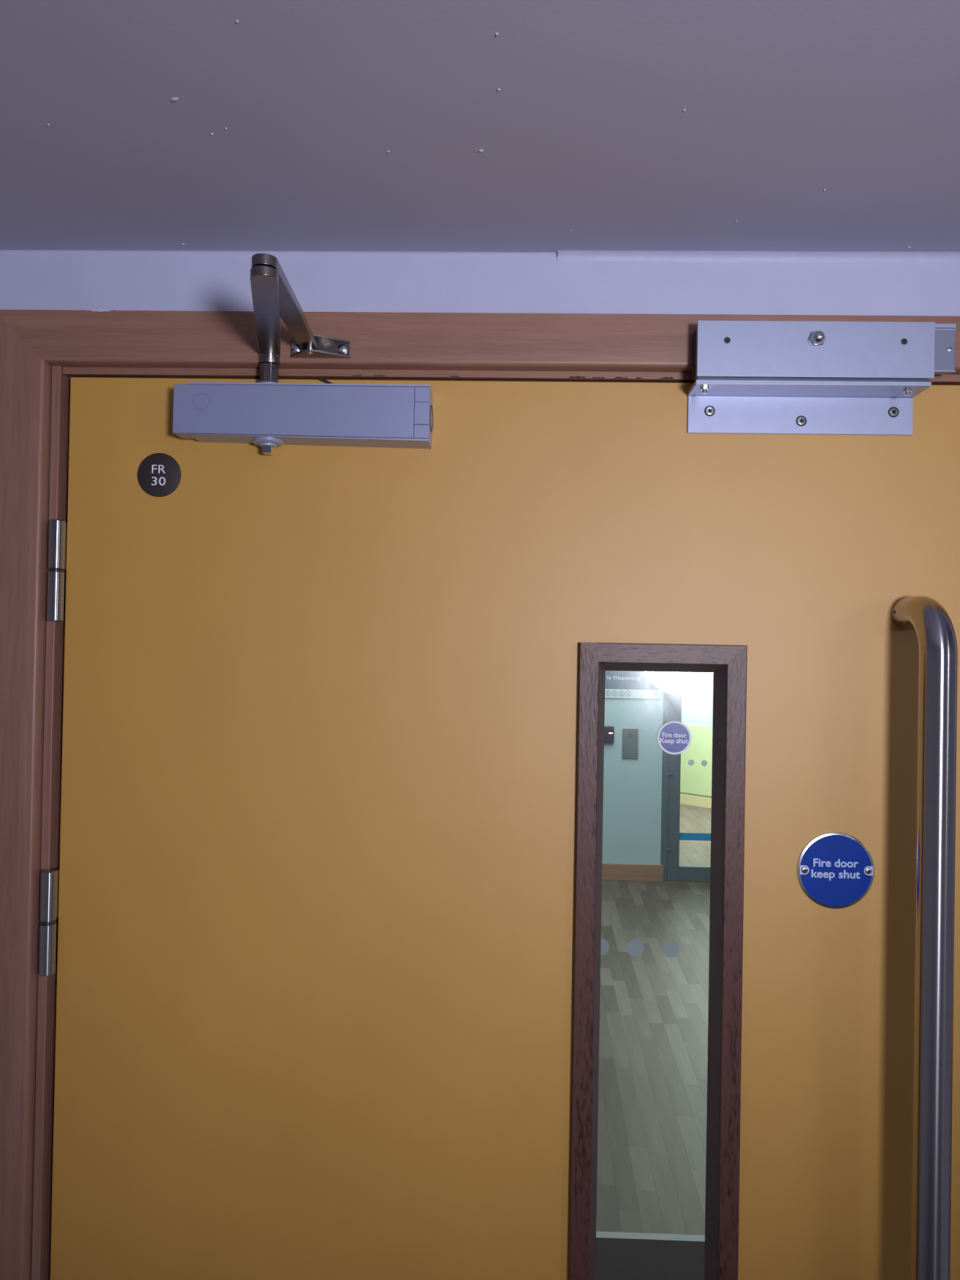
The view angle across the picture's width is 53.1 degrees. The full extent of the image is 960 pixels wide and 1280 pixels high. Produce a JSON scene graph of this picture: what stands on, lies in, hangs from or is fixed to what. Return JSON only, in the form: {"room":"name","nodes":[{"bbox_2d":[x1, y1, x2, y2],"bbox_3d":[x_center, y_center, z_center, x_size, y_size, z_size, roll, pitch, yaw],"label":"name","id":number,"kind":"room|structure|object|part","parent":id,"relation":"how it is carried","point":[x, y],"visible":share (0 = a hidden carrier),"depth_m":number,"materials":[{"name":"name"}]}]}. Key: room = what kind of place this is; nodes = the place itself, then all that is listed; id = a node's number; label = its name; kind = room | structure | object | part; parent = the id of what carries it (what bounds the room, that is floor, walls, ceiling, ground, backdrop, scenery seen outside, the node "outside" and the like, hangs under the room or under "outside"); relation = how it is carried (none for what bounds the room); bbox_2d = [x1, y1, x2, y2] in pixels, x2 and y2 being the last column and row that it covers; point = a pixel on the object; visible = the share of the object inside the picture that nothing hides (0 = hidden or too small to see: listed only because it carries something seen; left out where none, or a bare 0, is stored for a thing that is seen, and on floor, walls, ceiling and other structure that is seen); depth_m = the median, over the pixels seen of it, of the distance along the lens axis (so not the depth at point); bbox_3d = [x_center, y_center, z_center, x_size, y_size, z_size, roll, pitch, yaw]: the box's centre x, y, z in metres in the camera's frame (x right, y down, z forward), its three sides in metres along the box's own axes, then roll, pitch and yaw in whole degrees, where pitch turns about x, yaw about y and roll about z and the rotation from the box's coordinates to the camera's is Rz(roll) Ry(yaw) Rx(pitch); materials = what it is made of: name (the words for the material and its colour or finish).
{"room":"corridor","nodes":[
{"label":"corridor","id":0,"kind":"room"},
{"bbox_2d":[0,0,959,253],"bbox_3d":[0.090,-0.431,-0.548,3.400,0.061,3.300,1,-1,2],"label":"ceiling","id":1,"kind":"structure","parent":0,"point":[458,126],"depth_m":0.72,"materials":[{"name":"paint"}]},
{"bbox_2d":[0,253,959,315],"bbox_3d":[0.120,0.690,1.006,3.400,2.147,0.165,1,-1,2],"label":"wall","id":2,"kind":"structure","parent":0,"point":[95,282],"depth_m":0.96,"materials":[{"name":"white paint"}]},
{"bbox_2d":[0,309,959,1279],"bbox_3d":[0.033,0.748,1.008,1.065,2.132,0.164,1,-1,2],"label":"door frame","id":3,"kind":"structure","parent":2,"relation":"attached to","point":[41,351],"depth_m":0.95,"materials":[{"name":"brown wood"}]},
{"bbox_3d":[-0.476,0.738,0.952,0.051,2.132,0.018,1,-1,2],"label":"architrave","id":4,"kind":"part","parent":3,"relation":"part of","materials":[{"name":"brown wood"}]},
{"bbox_3d":[0.049,-0.294,0.948,1.065,0.051,0.018,1,-1,2],"label":"architrave","id":5,"kind":"part","parent":3,"relation":"part of","materials":[{"name":"brown wood"}]},
{"bbox_2d":[692,320,955,381],"bbox_3d":[0.329,-0.275,0.911,0.247,0.056,0.037,1,-1,2],"label":"lock","id":6,"kind":"object","parent":3,"relation":"attached to","point":[818,349],"visible":0.99,"depth_m":0.90,"materials":[{"name":"metal"}]},
{"bbox_2d":[0,249,959,264],"bbox_3d":[0.137,-0.379,0.950,3.400,0.010,0.010,1,-1,2],"label":"joint","id":7,"kind":"object","parent":2,"relation":"attached to","point":[563,255],"visible":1,"depth_m":0.95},
{"bbox_2d":[38,377,959,1279],"bbox_3d":[0.024,0.748,0.929,0.938,2.014,0.136,1,-1,2],"label":"door","id":8,"kind":"structure","parent":2,"relation":"in","point":[320,913],"depth_m":0.95,"materials":[{"name":"yellow paint"}]},
{"bbox_2d":[137,453,181,497],"bbox_3d":[-0.322,-0.166,0.966,0.044,0.044,0.001,1,-1,2],"label":"disc","id":9,"kind":"object","parent":8,"relation":"attached to","point":[158,474],"visible":1,"depth_m":0.96,"materials":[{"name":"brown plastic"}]},
{"bbox_2d":[172,253,432,454],"bbox_3d":[-0.174,-0.241,0.851,0.249,0.114,0.224,1,-1,2],"label":"door closer","id":10,"kind":"object","parent":8,"relation":"attached to","point":[268,413],"depth_m":0.93,"materials":[{"name":"silver metal"}]},
{"bbox_3d":[-0.188,-0.285,0.848,0.022,0.009,0.221,1,-1,-11],"label":"arm","id":11,"kind":"part","parent":10,"relation":"part of","materials":[{"name":"silver metal"}]},
{"bbox_2d":[257,381,277,382],"bbox_3d":[-0.207,-0.249,0.946,0.027,0.004,0.027,1,-1,2],"label":"washer","id":12,"kind":"object","parent":10,"relation":"in","point":[259,381],"depth_m":0.93,"materials":[{"name":"silver metal"}]},
{"bbox_3d":[-0.180,-0.220,0.926,0.233,0.050,0.003,1,-1,2],"label":"plate","id":13,"kind":"part","parent":10,"relation":"part of","materials":[{"name":"silver metal"}]},
{"bbox_2d":[657,720,691,754],"bbox_3d":[0.195,0.098,0.962,0.034,0.034,0.001,1,-1,2],"label":"sticker","id":14,"kind":"object","parent":8,"relation":"attached to","point":[674,737],"visible":1,"depth_m":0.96,"materials":[{"name":"blue plastic"}]},
{"bbox_2d":[687,377,931,435],"bbox_3d":[0.314,-0.225,0.925,0.219,0.044,0.044,1,-1,2],"label":"bracket","id":15,"kind":"object","parent":8,"relation":"attached to","point":[716,405],"visible":1,"depth_m":0.94,"materials":[{"name":"metal"}]},
{"bbox_3d":[0.315,-0.221,0.946,0.219,0.036,0.003,1,-1,2],"label":"door plate","id":16,"kind":"part","parent":15,"relation":"part of","materials":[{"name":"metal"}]},
{"bbox_3d":[0.315,-0.245,0.917,0.216,0.003,0.020,1,-1,2],"label":"armature plate","id":17,"kind":"part","parent":15,"relation":"part of","materials":[{"name":"metal"}]},
{"bbox_2d":[796,831,874,908],"bbox_3d":[0.348,0.225,0.939,0.075,0.075,0.004,1,-1,2],"label":"door sign","id":18,"kind":"object","parent":8,"relation":"attached to","point":[835,869],"visible":1,"depth_m":0.94,"materials":[{"name":"metal"}]},
{"bbox_3d":[0.409,0.481,0.894,0.032,1.046,0.084,1,-1,2],"label":"pull handle","id":19,"kind":"part","parent":8,"relation":"part of","materials":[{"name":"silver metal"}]},
{"bbox_2d":[602,671,663,864],"bbox_3d":[-0.176,0.494,7.559,3.188,2.680,0.150,1,-1,2],"label":"wall","id":20,"kind":"structure","parent":0,"point":[633,787],"depth_m":7.43,"materials":[{"name":"paint"}]},
{"bbox_2d":[604,725,613,742],"bbox_3d":[0.978,0.731,7.429,0.112,0.130,0.031,1,-1,2],"label":"card reader","id":21,"kind":"object","parent":20,"relation":"attached to","point":[608,731],"visible":0.55,"depth_m":7.41,"materials":[{"name":"black plastic"}]},
{"bbox_2d":[622,728,638,758],"bbox_3d":[1.161,0.801,7.430,0.121,0.230,0.016,1,-1,2],"label":"panel","id":22,"kind":"object","parent":20,"relation":"attached to","point":[629,736],"visible":1,"depth_m":7.43,"materials":[{"name":"grey metal"}]},
{"bbox_2d":[604,671,659,698],"bbox_3d":[0.962,0.240,7.443,0.860,0.414,0.015,1,-1,2],"label":"direction sign","id":23,"kind":"object","parent":20,"relation":"attached to","point":[618,684],"visible":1,"depth_m":7.43,"materials":[{"name":"plastic"}]},
{"bbox_2d":[601,863,663,881],"bbox_3d":[-0.191,1.770,7.460,3.210,0.126,0.018,1,-1,2],"label":"baseboard","id":24,"kind":"structure","parent":20,"relation":"attached to","point":[617,872],"depth_m":7.41,"materials":[{"name":"brown wood"}]},
{"bbox_2d":[660,671,712,880],"bbox_3d":[2.021,0.532,7.435,1.211,2.680,0.159,1,-1,2],"label":"door","id":25,"kind":"structure","parent":20,"relation":"in","point":[671,835],"depth_m":7.43,"materials":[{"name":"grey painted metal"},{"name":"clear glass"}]},
{"bbox_3d":[1.440,0.712,7.481,0.052,2.300,0.099,1,-1,2],"label":"frame post","id":26,"kind":"part","parent":25,"relation":"part of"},
{"bbox_3d":[1.996,1.811,7.433,0.918,0.104,0.054,1,-1,2],"label":"rail","id":27,"kind":"part","parent":25,"relation":"part of","materials":[{"name":"grey metal"}]},
{"bbox_2d":[595,804,711,1235],"bbox_3d":[1.292,1.885,7.091,6.200,0.060,12.100,1,-1,2],"label":"floor","id":28,"kind":"structure","parent":0,"point":[653,1071],"depth_m":4.22,"materials":[{"name":"grey laminate"}]},
{"bbox_2d":[595,1231,705,1279],"bbox_3d":[0.434,1.778,2.045,1.700,0.006,1.718,1,-1,2],"label":"entrance mat","id":29,"kind":"object","parent":28,"relation":"on","point":[620,1255],"visible":0.13,"depth_m":2.78,"materials":[{"name":"carpet"}]},
{"bbox_3d":[0.460,1.788,2.881,1.700,0.006,0.032,1,-1,2],"label":"edge trim","id":30,"kind":"part","parent":29,"relation":"part of","materials":[{"name":"metal"}]},
{"bbox_2d":[680,671,713,797],"bbox_3d":[2.799,0.586,10.959,0.136,2.680,4.109,2,-1,-44],"label":"wall","id":31,"kind":"structure","parent":0,"point":[697,688],"depth_m":11.14,"materials":[{"name":"paint"}]},
{"bbox_2d":[680,793,711,808],"bbox_3d":[2.732,1.863,10.901,0.020,0.122,4.109,2,-1,-44],"label":"baseboard","id":32,"kind":"structure","parent":31,"relation":"attached to","point":[686,799],"depth_m":11.13,"materials":[{"name":"beige wood"}]},
{"bbox_3d":[2.744,1.396,10.910,0.010,0.802,4.109,2,-1,-44],"label":"dado panel","id":33,"kind":"part","parent":31,"relation":"part of","materials":[{"name":"paint"}]}
]}

